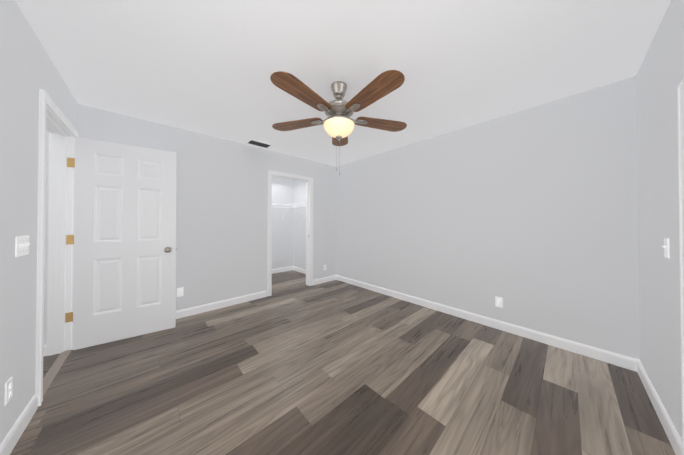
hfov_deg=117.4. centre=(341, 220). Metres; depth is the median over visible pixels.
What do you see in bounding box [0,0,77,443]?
wall
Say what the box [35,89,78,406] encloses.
door frame
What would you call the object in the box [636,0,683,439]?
wall
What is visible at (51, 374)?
threshold
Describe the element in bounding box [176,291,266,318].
baseboard
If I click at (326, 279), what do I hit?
baseboard
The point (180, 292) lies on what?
outlet
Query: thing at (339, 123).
ceiling fan
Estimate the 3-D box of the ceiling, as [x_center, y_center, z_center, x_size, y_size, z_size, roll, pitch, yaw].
[-1.056,-1.225,2.053,4.930,0.050,5.460,0,-1,-43]
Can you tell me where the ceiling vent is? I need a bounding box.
[246,139,272,148]
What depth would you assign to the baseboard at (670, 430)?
1.29 m
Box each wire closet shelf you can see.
[272,203,288,217]
[289,202,305,217]
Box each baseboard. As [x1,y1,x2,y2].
[0,395,37,454]
[43,344,46,356]
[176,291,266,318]
[272,266,291,273]
[292,266,305,273]
[313,275,335,284]
[336,275,631,369]
[632,358,681,454]
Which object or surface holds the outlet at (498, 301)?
attached to the wall at (529, 216)
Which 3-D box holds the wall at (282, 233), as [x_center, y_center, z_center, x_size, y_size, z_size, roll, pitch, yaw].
[-1.899,0.044,4.897,2.060,2.440,0.120,0,-1,-43]
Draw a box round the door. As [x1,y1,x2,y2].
[65,137,176,349]
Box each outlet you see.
[4,376,12,405]
[177,287,183,296]
[495,296,502,307]
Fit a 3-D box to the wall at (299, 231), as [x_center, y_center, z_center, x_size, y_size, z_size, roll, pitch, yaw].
[-0.735,0.045,4.991,0.220,2.440,1.320,0,-1,-43]
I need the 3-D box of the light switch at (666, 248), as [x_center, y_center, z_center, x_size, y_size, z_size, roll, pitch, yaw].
[1.887,0.157,1.216,0.070,0.115,0.016,0,-1,-43]
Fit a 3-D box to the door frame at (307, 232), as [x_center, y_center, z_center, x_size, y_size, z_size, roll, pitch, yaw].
[-0.949,0.230,3.813,0.800,2.050,0.120,0,-1,-43]
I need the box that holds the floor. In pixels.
[10,270,675,454]
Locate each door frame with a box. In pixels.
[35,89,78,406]
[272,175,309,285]
[677,79,683,454]
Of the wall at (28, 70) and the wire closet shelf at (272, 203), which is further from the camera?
the wire closet shelf at (272, 203)
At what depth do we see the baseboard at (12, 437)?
1.18 m
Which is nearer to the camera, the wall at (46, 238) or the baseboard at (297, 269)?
the wall at (46, 238)
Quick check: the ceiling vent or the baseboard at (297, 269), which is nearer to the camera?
the ceiling vent
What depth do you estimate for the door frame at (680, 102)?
1.01 m
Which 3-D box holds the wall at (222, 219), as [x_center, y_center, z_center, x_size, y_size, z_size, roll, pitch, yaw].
[-1.454,0.031,3.348,3.745,2.440,0.120,0,-1,-43]
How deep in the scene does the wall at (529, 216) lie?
2.27 m
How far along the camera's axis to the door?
2.16 m
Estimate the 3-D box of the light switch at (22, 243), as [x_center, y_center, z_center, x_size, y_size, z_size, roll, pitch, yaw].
[-1.867,0.146,1.222,0.016,0.115,0.162,0,-1,-43]
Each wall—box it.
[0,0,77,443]
[44,130,48,344]
[77,104,335,310]
[272,177,292,268]
[293,180,305,269]
[336,76,639,359]
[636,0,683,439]
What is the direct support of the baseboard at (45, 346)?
attached to the wall at (46, 238)
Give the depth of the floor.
1.52 m
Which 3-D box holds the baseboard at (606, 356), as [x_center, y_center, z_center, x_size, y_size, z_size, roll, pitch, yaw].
[1.151,1.199,3.089,0.014,0.100,3.780,0,-1,-43]
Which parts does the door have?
door hinges, knob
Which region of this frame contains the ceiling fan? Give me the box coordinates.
[270,70,406,174]
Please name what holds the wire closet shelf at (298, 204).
attached to the wall at (299, 231)
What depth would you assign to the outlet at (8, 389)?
1.10 m
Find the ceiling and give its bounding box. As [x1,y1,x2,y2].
[15,0,670,165]
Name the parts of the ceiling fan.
blade, blade, lamp shade, blade, blade, blade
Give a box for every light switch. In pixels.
[15,235,29,256]
[662,238,669,258]
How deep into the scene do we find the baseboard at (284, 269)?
5.17 m
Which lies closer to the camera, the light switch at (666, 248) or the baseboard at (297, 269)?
the light switch at (666, 248)

